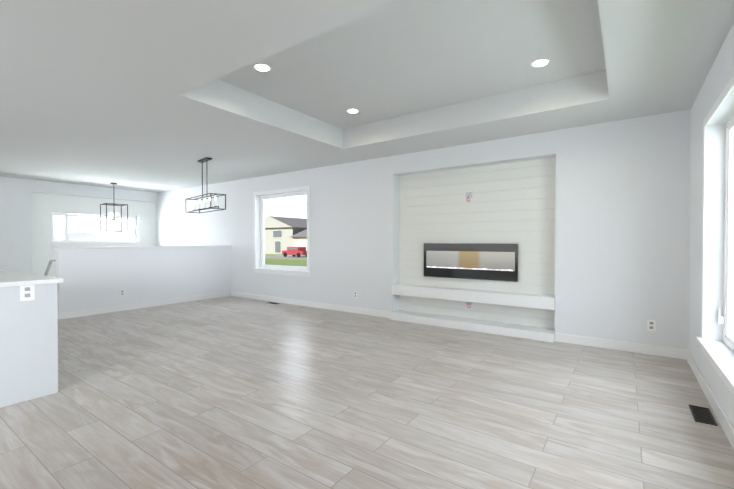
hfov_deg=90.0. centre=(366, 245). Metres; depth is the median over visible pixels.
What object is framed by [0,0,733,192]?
ceiling
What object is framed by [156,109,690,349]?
wall
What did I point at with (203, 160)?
linear chandelier
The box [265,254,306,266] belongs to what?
ground
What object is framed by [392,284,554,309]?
shelf
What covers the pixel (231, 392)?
floor
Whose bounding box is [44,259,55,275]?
handrail
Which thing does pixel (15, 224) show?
wall
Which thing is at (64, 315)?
baseboard
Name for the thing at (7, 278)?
island countertop
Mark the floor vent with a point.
(702, 414)
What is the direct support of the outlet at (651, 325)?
attached to the wall at (622, 213)
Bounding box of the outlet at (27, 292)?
[20,285,34,300]
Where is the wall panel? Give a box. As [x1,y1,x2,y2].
[32,192,155,276]
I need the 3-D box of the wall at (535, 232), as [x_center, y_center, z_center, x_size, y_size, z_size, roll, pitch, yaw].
[1.482,-0.033,5.358,2.328,2.220,0.009,0,1,35]
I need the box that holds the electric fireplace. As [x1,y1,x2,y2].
[424,243,517,281]
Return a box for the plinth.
[390,310,554,342]
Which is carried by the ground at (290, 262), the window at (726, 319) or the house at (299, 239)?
the house at (299, 239)
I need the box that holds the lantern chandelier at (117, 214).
[100,183,127,231]
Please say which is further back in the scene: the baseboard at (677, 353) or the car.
the car
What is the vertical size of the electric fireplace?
0.515 m
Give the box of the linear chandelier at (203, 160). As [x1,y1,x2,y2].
[185,157,225,212]
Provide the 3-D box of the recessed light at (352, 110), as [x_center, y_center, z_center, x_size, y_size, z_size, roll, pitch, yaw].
[-0.179,-1.710,4.654,0.164,0.008,0.164,0,1,35]
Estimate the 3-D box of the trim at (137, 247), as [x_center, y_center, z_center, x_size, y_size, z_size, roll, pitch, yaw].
[-4.046,0.017,7.094,0.210,0.030,3.130,0,1,35]
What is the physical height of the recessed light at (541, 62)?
0.008 m
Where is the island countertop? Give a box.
[0,271,62,286]
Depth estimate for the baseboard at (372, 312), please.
6.80 m
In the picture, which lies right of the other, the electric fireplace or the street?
the electric fireplace
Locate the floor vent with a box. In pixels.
[689,404,717,425]
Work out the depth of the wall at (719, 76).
3.01 m
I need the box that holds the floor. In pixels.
[0,296,733,488]
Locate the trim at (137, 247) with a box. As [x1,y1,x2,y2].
[53,245,231,248]
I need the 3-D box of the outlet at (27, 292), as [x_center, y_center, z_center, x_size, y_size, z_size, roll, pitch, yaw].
[-2.622,0.357,2.833,0.006,0.130,0.085,0,1,35]
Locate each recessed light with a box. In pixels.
[253,63,270,71]
[346,108,358,112]
[530,58,549,66]
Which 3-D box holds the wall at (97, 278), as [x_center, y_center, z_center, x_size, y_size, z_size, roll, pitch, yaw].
[-4.037,1.289,7.121,0.150,2.515,3.100,0,1,35]
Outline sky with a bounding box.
[53,216,132,236]
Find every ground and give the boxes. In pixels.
[54,232,133,238]
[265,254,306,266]
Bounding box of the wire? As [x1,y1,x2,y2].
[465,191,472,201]
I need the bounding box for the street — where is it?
[265,256,306,259]
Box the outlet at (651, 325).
[647,320,655,330]
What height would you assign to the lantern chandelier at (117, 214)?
1.132 m
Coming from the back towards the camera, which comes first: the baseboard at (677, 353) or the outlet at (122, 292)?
the outlet at (122, 292)
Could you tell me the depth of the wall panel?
8.69 m
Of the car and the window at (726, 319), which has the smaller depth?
the window at (726, 319)
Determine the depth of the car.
51.91 m
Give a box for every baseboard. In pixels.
[58,291,230,319]
[231,291,389,317]
[555,333,685,359]
[685,350,733,449]
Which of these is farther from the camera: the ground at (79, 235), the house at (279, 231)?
the house at (279, 231)
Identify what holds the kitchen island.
on the floor
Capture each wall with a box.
[0,176,156,272]
[56,247,230,312]
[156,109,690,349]
[399,157,555,328]
[688,23,733,427]
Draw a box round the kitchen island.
[0,283,57,407]
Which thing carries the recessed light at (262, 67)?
in the ceiling
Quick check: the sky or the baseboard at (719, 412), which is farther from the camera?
the sky
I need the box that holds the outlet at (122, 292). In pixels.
[120,289,124,295]
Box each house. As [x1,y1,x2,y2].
[265,216,306,253]
[290,229,306,250]
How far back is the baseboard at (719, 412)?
2.68 m
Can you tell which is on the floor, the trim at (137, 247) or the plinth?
the plinth
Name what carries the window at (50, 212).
in the wall at (15, 224)
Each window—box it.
[48,210,140,243]
[252,186,310,276]
[696,74,733,395]
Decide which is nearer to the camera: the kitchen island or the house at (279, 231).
the kitchen island
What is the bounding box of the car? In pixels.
[282,247,306,256]

